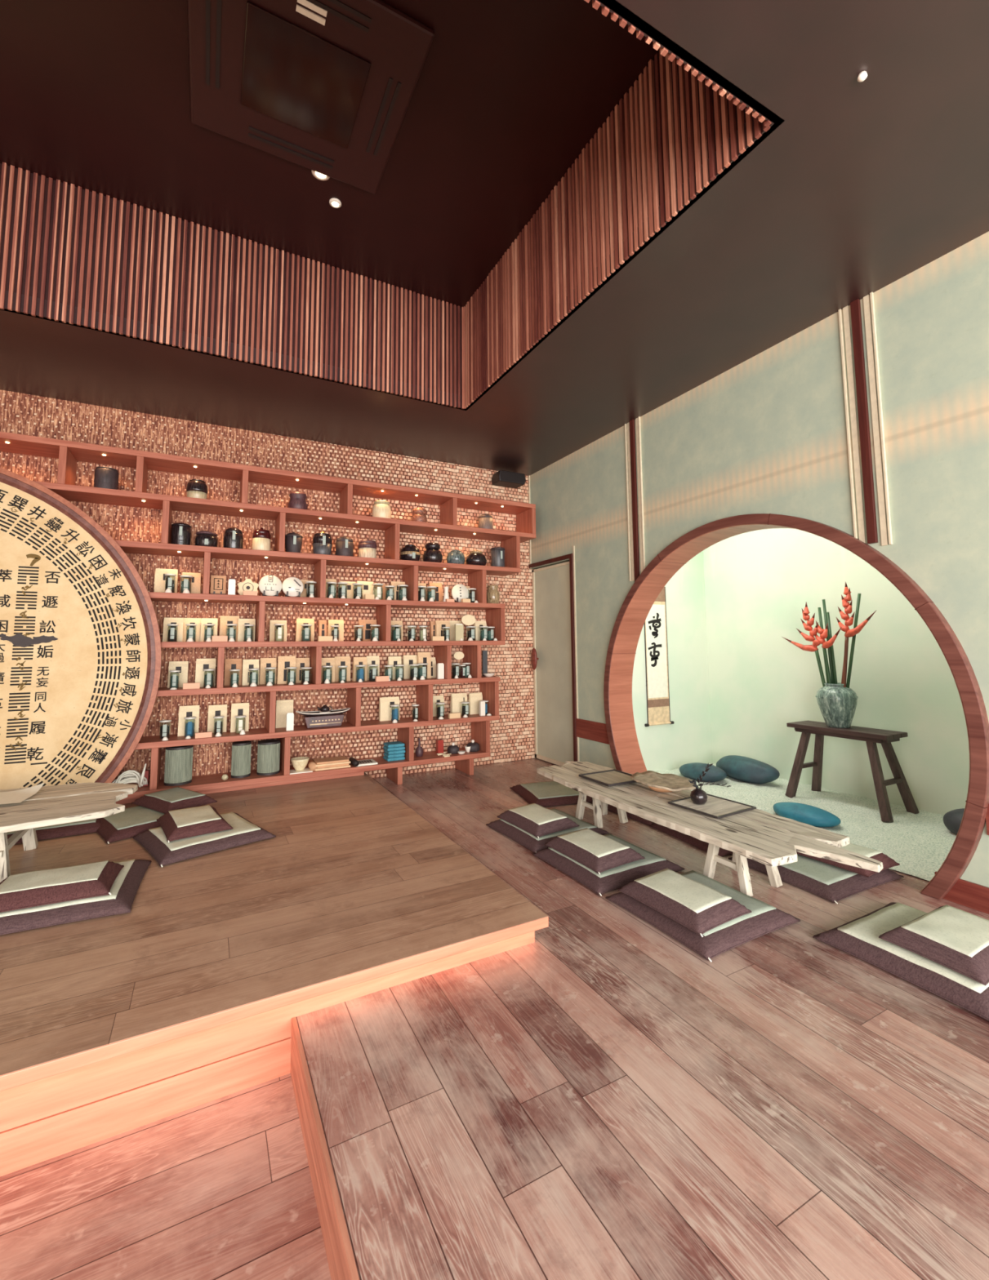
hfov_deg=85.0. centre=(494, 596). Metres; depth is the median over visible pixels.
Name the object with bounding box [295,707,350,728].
boat
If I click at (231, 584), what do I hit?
packet
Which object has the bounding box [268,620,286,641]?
bag
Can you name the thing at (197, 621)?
bag
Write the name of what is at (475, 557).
storage jar
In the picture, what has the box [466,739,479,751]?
pot
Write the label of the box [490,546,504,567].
storage jar
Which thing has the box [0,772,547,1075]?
floor
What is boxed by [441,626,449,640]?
jar
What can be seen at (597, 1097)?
floor
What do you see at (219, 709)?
bag
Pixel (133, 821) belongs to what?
floor cushion
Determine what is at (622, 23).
trim
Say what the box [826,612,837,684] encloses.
stalk
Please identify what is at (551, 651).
door
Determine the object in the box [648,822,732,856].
floor cushion
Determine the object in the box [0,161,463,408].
slatted wall panel
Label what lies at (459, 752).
dish
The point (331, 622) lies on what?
bag
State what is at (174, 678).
jar
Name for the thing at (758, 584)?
wall
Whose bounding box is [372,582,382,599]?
jar
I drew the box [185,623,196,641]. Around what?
jar
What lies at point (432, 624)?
bag
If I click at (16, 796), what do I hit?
paper sheet
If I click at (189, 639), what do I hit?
cup
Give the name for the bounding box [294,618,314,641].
bag
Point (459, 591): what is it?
plate
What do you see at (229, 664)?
bag
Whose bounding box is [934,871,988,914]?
baseboard
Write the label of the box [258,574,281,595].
cake
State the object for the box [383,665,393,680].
jar
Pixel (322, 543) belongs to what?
storage jar
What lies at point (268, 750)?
canister
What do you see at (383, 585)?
bag
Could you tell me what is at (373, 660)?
bag
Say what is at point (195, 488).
storage jar
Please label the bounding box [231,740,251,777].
canister
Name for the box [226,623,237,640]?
jar
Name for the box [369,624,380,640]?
jar
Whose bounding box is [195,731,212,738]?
wooden block
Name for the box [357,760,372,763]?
print
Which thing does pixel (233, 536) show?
storage jar
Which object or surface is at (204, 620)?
bag
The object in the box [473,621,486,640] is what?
bag
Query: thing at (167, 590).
cup
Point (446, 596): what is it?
bottle
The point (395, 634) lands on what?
jar
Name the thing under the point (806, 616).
heliconia
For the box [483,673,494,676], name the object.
bowl
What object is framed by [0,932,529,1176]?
platform riser
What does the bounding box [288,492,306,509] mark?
storage jar
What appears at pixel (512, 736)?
wall
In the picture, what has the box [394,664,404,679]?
jar
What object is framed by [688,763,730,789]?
leafy sprig
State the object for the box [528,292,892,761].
trim
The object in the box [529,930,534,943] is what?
trim
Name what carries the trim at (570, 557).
attached to the wall at (766, 433)
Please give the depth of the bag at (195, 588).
4.16 m
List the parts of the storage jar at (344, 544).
lid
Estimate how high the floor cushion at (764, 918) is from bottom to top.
0.056 m
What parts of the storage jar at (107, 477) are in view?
lid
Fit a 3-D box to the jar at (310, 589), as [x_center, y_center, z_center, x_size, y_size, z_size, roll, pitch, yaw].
[-1.529,-0.053,4.498,0.087,0.144,0.086,2,-6,-28]
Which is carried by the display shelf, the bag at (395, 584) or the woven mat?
the bag at (395, 584)
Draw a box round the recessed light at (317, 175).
[311,169,329,181]
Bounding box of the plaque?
[236,578,258,595]
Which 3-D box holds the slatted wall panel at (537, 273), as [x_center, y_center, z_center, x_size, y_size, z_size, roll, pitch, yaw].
[0.367,-1.966,3.078,0.017,0.826,2.564,2,-6,-28]
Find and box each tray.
[297,707,349,716]
[578,768,635,786]
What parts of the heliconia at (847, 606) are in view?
stem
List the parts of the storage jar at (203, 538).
lid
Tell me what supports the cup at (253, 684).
on the display shelf
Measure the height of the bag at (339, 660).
0.214 m
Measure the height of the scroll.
1.298 m
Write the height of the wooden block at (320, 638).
0.042 m
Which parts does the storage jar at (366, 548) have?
lid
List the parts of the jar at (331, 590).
lid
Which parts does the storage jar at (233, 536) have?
lid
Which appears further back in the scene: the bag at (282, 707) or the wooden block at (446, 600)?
the wooden block at (446, 600)
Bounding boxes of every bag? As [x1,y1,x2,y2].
[154,568,177,592]
[162,617,183,641]
[167,661,188,688]
[177,705,199,736]
[181,572,200,593]
[182,617,201,641]
[195,658,215,687]
[200,617,217,641]
[207,704,226,733]
[218,615,239,641]
[223,658,241,685]
[230,702,248,732]
[236,618,255,641]
[241,659,258,685]
[258,657,276,684]
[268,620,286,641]
[275,699,293,728]
[276,656,295,684]
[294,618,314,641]
[295,657,309,683]
[297,579,314,597]
[318,619,326,635]
[320,657,334,682]
[324,578,336,598]
[327,619,343,641]
[334,656,350,681]
[338,581,355,598]
[351,657,367,681]
[355,581,373,599]
[358,619,377,640]
[366,655,379,679]
[373,584,386,599]
[378,697,384,721]
[383,696,399,720]
[386,656,401,679]
[390,581,405,599]
[390,620,402,640]
[401,654,417,679]
[416,652,431,678]
[417,582,426,600]
[427,582,442,601]
[429,621,435,640]
[431,657,435,677]
[432,695,444,716]
[434,620,449,635]
[448,620,462,640]
[449,693,463,715]
[462,693,466,706]
[467,693,481,714]
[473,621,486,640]
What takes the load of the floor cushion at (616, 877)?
on the floor at (597, 1097)
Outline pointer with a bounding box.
[0,633,57,647]
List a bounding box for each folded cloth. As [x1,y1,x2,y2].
[382,746,404,751]
[382,755,404,761]
[383,741,404,747]
[383,749,404,754]
[383,752,404,758]
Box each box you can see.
[142,769,149,786]
[435,738,443,753]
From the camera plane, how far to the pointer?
3.50 m
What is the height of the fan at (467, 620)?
0.252 m
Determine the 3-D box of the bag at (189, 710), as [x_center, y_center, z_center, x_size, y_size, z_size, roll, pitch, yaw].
[-2.312,0.939,4.082,0.137,0.220,0.044,2,-6,-28]
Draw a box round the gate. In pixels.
[603,513,988,899]
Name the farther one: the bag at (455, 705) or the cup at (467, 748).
the bag at (455, 705)
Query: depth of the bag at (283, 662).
4.41 m
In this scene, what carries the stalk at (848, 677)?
in the flower vase at (837, 704)
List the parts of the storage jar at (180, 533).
lid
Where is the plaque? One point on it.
(247, 584)
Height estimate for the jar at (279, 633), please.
0.144 m
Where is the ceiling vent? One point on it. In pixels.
(294, 74)
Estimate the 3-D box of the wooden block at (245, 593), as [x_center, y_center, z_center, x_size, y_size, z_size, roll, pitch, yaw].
[-1.898,-0.022,4.195,0.100,0.035,0.032,2,-6,-28]
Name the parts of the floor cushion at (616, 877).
panel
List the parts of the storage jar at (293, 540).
lid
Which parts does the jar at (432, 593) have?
lid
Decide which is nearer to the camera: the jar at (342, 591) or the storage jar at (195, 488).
the storage jar at (195, 488)
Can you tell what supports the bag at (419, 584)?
on the display shelf
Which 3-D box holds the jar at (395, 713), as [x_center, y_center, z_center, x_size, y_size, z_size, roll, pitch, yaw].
[-0.875,1.025,4.745,0.081,0.145,0.080,2,-6,-28]
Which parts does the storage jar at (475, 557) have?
lid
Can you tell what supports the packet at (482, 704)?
on the display shelf
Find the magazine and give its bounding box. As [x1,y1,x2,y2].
[348,756,377,766]
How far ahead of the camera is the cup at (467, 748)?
5.00 m
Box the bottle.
[443,586,448,601]
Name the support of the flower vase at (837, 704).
on the wooden bench
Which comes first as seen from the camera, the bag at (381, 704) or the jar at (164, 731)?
the jar at (164, 731)
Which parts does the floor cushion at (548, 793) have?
panel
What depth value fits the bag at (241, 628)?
4.30 m
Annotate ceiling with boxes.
[0,0,658,307]
[0,0,988,475]
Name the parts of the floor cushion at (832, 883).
panel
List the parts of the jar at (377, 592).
lid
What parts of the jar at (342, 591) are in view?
lid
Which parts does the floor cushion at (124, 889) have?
panel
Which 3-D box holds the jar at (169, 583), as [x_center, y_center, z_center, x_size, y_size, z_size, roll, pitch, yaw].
[-2.420,-0.093,4.026,0.074,0.153,0.073,2,-6,-28]
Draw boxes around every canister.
[164,745,193,786]
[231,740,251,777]
[256,739,279,775]
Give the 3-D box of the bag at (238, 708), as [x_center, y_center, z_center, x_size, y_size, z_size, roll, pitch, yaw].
[-2.003,0.952,4.246,0.129,0.219,0.044,2,-6,-28]
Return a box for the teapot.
[317,705,332,712]
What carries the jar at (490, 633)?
on the display shelf
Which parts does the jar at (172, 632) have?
lid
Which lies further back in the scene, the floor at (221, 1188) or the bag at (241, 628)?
the bag at (241, 628)
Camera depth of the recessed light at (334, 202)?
3.22 m
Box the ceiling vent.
[240,0,371,148]
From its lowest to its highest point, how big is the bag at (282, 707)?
0.222 m
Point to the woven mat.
(717, 807)
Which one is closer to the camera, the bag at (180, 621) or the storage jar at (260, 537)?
the bag at (180, 621)
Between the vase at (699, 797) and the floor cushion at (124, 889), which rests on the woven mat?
the vase at (699, 797)
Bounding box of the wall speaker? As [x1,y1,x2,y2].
[491,470,525,488]
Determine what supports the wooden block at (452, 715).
on the display shelf
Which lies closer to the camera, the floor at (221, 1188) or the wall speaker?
the floor at (221, 1188)
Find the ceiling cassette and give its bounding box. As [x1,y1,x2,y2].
[186,0,434,194]
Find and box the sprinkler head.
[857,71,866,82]
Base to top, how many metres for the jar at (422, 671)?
0.144 m
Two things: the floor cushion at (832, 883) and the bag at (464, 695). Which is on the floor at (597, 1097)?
the floor cushion at (832, 883)
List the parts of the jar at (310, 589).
lid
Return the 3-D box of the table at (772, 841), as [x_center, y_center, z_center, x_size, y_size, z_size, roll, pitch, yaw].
[0.975,1.310,3.111,0.598,0.289,2.242,2,-6,-28]
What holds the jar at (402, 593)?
on the display shelf
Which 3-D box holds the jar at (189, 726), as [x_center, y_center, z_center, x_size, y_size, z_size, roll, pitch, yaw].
[-2.262,0.969,4.008,0.079,0.146,0.078,2,-6,-28]
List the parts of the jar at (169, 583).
lid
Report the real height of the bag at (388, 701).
0.204 m
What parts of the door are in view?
handle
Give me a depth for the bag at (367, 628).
4.81 m
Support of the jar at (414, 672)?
on the display shelf
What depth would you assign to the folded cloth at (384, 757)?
4.66 m
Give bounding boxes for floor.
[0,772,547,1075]
[0,1073,331,1279]
[295,758,988,1279]
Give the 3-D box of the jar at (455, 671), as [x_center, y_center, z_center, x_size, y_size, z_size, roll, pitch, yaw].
[-0.362,0.693,5.051,0.085,0.137,0.084,2,-6,-28]
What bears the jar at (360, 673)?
on the display shelf
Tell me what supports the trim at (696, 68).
attached to the wall
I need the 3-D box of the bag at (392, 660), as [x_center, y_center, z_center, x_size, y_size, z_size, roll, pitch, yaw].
[-0.901,0.646,4.865,0.120,0.207,0.044,2,-6,-28]
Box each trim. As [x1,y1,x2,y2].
[0,0,784,410]
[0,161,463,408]
[0,916,548,1091]
[289,1017,359,1279]
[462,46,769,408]
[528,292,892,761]
[528,553,577,761]
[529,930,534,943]
[575,718,988,835]
[584,0,770,127]
[629,298,877,582]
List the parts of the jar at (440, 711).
lid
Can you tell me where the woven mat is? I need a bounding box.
[667,793,755,818]
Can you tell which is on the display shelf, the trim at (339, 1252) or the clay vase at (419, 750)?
the clay vase at (419, 750)
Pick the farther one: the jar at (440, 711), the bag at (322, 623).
the jar at (440, 711)
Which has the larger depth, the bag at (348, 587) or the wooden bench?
the bag at (348, 587)
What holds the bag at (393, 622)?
on the display shelf
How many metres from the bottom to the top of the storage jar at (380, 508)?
0.188 m
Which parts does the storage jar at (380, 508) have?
lid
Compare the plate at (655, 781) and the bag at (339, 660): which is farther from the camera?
the bag at (339, 660)
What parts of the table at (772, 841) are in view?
leg, leg, leg, leg, leg, leg, leg, leg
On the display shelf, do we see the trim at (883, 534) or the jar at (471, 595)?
the jar at (471, 595)
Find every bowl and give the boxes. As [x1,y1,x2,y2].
[290,756,309,770]
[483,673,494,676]
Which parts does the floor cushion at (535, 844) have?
panel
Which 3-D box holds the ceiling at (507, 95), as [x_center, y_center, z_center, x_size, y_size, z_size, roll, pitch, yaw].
[-1.703,-2.487,2.020,4.852,0.050,2.740,2,-6,-28]
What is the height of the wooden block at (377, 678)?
0.044 m
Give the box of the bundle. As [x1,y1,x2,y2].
[111,763,147,786]
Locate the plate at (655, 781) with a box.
[630,770,695,792]
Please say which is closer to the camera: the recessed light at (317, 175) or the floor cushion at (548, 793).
the recessed light at (317, 175)
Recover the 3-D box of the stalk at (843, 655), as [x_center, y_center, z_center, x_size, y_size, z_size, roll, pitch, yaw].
[2.549,0.610,3.944,0.022,0.603,0.116,2,-6,-28]
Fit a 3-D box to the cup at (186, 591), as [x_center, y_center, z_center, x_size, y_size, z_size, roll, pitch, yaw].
[-2.284,-0.036,4.000,0.049,0.033,0.041,2,-6,-28]
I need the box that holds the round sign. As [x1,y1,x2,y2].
[0,467,161,789]
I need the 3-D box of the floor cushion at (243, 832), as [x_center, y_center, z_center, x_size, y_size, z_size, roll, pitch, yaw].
[-1.626,1.329,3.028,0.581,0.058,0.571,-6,-7,45]
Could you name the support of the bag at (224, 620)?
on the display shelf
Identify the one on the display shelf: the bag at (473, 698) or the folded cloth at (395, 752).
the bag at (473, 698)
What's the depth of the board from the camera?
5.30 m
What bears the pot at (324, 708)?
on the teapot
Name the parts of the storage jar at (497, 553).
lid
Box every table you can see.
[0,782,137,882]
[536,760,882,896]
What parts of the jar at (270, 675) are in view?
lid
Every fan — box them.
[453,651,463,666]
[461,614,475,631]
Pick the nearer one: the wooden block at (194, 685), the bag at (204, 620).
the wooden block at (194, 685)
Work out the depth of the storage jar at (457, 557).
5.11 m
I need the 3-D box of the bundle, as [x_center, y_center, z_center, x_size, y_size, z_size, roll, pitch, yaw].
[-2.578,1.265,3.810,0.225,0.166,0.138,2,-6,-28]
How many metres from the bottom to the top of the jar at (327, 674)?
0.143 m
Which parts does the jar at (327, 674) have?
lid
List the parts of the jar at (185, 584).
lid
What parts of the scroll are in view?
paper panel, rod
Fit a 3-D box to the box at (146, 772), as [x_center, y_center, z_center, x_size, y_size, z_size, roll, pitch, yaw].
[-2.523,1.312,3.904,0.035,0.104,0.050,2,-6,-28]
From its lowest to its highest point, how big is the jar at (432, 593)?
0.149 m
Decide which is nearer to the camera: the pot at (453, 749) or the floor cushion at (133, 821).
the floor cushion at (133, 821)
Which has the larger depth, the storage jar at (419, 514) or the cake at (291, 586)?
the storage jar at (419, 514)
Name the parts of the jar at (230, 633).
lid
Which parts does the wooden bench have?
leg, leg, seat, leg, leg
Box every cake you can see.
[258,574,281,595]
[281,577,303,596]
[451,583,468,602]
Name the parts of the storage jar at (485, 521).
lid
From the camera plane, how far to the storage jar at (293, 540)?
4.44 m
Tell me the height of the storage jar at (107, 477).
0.189 m
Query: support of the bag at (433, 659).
on the display shelf
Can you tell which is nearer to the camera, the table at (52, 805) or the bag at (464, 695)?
the table at (52, 805)
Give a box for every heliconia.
[782,601,825,686]
[814,620,841,684]
[835,581,875,687]
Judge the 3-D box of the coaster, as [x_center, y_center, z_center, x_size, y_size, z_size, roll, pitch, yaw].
[-1.544,1.388,4.286,0.170,0.007,0.135,2,-6,-28]
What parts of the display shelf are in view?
leg, leg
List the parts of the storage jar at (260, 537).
lid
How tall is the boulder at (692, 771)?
0.163 m
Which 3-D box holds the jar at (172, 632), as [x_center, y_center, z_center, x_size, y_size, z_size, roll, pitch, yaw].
[-2.390,0.272,4.006,0.074,0.133,0.073,2,-6,-28]
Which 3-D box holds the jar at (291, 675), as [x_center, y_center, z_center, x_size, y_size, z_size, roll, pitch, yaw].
[-1.644,0.641,4.370,0.083,0.139,0.082,2,-6,-28]
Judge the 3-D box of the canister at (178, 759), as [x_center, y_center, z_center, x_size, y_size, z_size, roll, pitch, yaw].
[-2.319,1.234,3.964,0.176,0.267,0.176,2,-6,-28]
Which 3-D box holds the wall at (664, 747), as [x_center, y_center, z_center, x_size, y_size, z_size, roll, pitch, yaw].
[1.606,0.160,5.198,1.340,3.060,0.080,2,-6,-28]
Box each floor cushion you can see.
[0,858,151,935]
[6,817,100,844]
[96,805,164,844]
[132,811,275,867]
[485,808,611,853]
[509,781,592,807]
[532,833,684,895]
[590,803,653,825]
[604,870,799,962]
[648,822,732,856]
[728,853,903,904]
[812,902,988,1021]
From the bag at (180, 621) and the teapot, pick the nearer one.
the bag at (180, 621)
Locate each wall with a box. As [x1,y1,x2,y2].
[0,389,536,782]
[529,231,988,887]
[631,551,712,771]
[702,528,968,815]
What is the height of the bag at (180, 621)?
0.184 m
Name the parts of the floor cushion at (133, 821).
panel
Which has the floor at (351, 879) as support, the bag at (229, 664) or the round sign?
the round sign
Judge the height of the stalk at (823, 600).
0.901 m
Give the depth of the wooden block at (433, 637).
4.88 m
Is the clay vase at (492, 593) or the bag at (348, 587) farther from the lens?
the clay vase at (492, 593)
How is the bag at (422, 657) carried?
on the display shelf
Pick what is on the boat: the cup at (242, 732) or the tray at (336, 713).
the tray at (336, 713)
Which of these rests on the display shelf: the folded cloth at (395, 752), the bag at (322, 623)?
the bag at (322, 623)
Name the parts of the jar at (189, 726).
lid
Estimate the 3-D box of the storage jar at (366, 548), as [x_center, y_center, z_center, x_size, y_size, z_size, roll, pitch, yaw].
[-1.125,-0.415,4.783,0.160,0.195,0.160,2,-6,-28]
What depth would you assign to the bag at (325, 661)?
4.58 m
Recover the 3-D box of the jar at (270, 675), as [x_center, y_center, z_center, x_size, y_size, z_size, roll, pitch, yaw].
[-1.784,0.634,4.296,0.085,0.141,0.084,2,-6,-28]
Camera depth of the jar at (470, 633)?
5.12 m
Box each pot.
[320,705,328,711]
[447,742,458,754]
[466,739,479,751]
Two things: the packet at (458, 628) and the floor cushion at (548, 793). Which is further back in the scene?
the packet at (458, 628)
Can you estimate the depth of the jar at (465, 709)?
5.04 m
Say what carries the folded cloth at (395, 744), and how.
on the folded cloth at (385, 748)
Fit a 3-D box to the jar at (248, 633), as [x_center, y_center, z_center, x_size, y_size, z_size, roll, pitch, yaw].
[-1.935,0.288,4.248,0.078,0.136,0.077,2,-6,-28]
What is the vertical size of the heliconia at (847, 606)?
1.016 m
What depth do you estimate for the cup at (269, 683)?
4.20 m
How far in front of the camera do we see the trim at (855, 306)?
2.85 m
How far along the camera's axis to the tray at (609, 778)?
3.56 m
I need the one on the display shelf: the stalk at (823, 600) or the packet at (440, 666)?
the packet at (440, 666)
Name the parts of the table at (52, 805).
leg, leg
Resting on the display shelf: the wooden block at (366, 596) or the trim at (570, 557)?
the wooden block at (366, 596)
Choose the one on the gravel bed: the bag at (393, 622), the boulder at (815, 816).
the boulder at (815, 816)
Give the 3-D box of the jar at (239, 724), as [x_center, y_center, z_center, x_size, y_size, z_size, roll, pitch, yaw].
[-1.962,0.988,4.167,0.080,0.132,0.079,2,-6,-28]
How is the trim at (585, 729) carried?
attached to the wall at (766, 433)
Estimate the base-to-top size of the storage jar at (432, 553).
0.201 m
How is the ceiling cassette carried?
attached to the ceiling at (507, 95)
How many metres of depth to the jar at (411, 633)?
4.85 m
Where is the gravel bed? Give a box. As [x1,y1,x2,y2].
[655,763,956,880]
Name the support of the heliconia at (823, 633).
in the flower vase at (837, 704)
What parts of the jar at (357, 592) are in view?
lid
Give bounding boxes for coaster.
[289,768,312,774]
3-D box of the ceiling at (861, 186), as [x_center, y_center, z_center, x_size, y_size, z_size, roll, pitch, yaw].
[-0.488,-1.776,1.180,6.260,0.100,7.700,2,-6,-28]
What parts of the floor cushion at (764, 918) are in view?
panel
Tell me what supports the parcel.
on the display shelf
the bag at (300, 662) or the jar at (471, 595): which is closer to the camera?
the bag at (300, 662)
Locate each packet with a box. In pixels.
[227,578,235,595]
[285,712,293,730]
[436,662,444,679]
[453,623,463,640]
[479,701,484,715]
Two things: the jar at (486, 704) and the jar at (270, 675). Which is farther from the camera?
the jar at (486, 704)
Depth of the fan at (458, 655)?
5.10 m
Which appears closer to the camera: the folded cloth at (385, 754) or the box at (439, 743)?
the folded cloth at (385, 754)
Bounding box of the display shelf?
[0,431,535,804]
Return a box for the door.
[530,561,573,766]
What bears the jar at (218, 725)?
on the display shelf
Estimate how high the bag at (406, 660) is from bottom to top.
0.215 m
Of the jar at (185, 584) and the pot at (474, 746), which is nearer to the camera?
the jar at (185, 584)
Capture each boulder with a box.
[679,762,726,782]
[715,755,779,784]
[773,802,840,826]
[942,808,964,835]
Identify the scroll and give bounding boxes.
[644,586,674,726]
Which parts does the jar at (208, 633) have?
lid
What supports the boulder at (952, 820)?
on the gravel bed
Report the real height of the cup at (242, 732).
0.034 m
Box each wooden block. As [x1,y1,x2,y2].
[182,682,199,688]
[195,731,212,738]
[211,635,227,641]
[243,591,257,595]
[317,635,332,641]
[364,594,373,599]
[374,675,388,681]
[431,635,444,640]
[444,599,454,602]
[448,712,460,718]
[461,598,470,602]
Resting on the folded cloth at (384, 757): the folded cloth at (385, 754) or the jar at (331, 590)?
the folded cloth at (385, 754)
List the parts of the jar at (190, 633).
lid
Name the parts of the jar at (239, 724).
lid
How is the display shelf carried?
on the floor at (597, 1097)
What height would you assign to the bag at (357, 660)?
0.206 m
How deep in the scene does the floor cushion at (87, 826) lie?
3.10 m
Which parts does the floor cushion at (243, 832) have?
panel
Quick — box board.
[481,650,487,675]
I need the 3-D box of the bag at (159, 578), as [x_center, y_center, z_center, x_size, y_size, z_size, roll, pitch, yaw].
[-2.513,-0.108,4.130,0.150,0.205,0.044,2,-6,-28]
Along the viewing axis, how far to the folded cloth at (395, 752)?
4.67 m
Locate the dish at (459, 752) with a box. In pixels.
[457,751,465,754]
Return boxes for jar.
[93,466,118,489]
[159,720,171,739]
[164,573,176,592]
[166,623,178,641]
[168,670,180,688]
[170,522,191,545]
[179,574,192,593]
[183,716,195,737]
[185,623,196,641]
[186,479,207,498]
[195,530,217,546]
[203,623,214,641]
[203,668,215,687]
[213,715,224,735]
[222,527,243,548]
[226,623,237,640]
[229,669,239,686]
[235,715,246,733]
[243,624,253,641]
[248,668,259,685]
[252,527,270,551]
[264,666,275,684]
[274,623,284,640]
[284,532,302,552]
[285,666,297,684]
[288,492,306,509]
[300,624,311,641]
[300,666,311,684]
[305,581,316,597]
[311,531,332,555]
[321,665,333,683]
[326,582,337,598]
[330,625,339,640]
[335,535,353,556]
[337,582,347,598]
[337,665,347,682]
[351,582,363,599]
[353,625,364,640]
[355,664,365,681]
[358,538,376,558]
[368,664,378,681]
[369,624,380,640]
[371,500,391,518]
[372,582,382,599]
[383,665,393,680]
[384,585,395,599]
[390,704,399,721]
[391,625,401,640]
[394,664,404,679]
[397,584,408,599]
[400,544,420,560]
[406,625,416,640]
[408,663,418,679]
[411,507,426,522]
[411,704,418,719]
[417,586,426,600]
[417,662,427,679]
[418,625,427,640]
[422,542,442,562]
[426,586,436,601]
[435,702,444,718]
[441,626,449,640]
[446,550,464,564]
[451,662,460,678]
[459,664,466,677]
[460,701,469,715]
[462,662,471,676]
[465,550,486,565]
[465,626,475,640]
[466,587,475,602]
[478,513,493,528]
[479,626,488,639]
[479,700,488,715]
[486,626,494,639]
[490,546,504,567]
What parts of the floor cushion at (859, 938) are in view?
panel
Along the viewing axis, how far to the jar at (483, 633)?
5.19 m
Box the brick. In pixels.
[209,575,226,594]
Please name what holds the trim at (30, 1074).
attached to the floor at (351, 879)
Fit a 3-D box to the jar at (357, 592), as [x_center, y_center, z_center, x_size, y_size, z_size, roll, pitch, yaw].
[-1.185,-0.039,4.681,0.095,0.145,0.094,2,-6,-28]
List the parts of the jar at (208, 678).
lid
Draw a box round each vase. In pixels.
[414,737,422,756]
[486,585,499,603]
[689,787,706,804]
[815,682,857,728]
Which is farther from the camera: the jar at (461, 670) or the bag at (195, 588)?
the jar at (461, 670)
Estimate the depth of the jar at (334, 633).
4.53 m
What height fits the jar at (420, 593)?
0.148 m
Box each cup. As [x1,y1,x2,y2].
[164,588,172,592]
[182,589,190,593]
[186,637,193,641]
[214,732,221,736]
[239,729,244,734]
[249,682,257,686]
[266,681,272,685]
[464,746,470,751]
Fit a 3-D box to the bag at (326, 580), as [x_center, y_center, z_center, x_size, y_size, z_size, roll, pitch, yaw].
[-1.424,-0.059,4.652,0.114,0.183,0.044,2,-6,-28]
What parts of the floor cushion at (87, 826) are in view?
panel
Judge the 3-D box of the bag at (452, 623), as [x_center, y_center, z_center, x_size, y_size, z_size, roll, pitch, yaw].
[-0.381,0.334,5.227,0.136,0.197,0.044,2,-6,-28]
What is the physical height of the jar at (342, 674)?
0.139 m
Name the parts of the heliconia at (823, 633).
stem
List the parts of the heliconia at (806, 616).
stem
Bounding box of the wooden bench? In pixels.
[785,720,919,822]
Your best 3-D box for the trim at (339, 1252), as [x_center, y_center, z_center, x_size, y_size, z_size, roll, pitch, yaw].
[0.409,1.229,-0.250,0.012,0.161,4.450,2,-6,-28]
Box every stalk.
[817,607,827,683]
[822,599,834,684]
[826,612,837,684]
[840,655,844,684]
[845,593,861,688]
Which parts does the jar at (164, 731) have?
lid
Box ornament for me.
[221,773,227,780]
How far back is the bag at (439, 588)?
5.11 m
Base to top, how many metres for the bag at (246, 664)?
0.203 m
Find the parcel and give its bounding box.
[306,755,350,771]
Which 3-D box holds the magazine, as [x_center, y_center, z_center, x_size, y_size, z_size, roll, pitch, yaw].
[-1.107,1.385,4.546,0.202,0.047,0.170,2,-6,-28]
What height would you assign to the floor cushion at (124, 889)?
0.058 m
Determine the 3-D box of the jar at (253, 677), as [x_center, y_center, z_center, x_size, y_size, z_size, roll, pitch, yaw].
[-1.891,0.633,4.239,0.079,0.135,0.078,2,-6,-28]
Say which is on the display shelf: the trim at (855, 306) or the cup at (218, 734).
the cup at (218, 734)
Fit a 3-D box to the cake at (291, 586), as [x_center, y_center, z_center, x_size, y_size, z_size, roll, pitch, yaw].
[-1.661,-0.073,4.443,0.169,0.176,0.115,2,-6,-28]
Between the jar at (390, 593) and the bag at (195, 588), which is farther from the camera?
the jar at (390, 593)
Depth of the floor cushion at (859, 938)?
1.94 m
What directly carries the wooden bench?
on the gravel bed
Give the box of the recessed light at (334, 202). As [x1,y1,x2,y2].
[328,197,341,208]
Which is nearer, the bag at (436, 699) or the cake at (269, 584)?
the cake at (269, 584)
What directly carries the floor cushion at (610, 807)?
on the floor at (597, 1097)
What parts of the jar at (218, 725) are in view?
lid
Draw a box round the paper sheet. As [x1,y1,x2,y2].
[0,782,44,804]
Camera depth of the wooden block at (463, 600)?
5.04 m

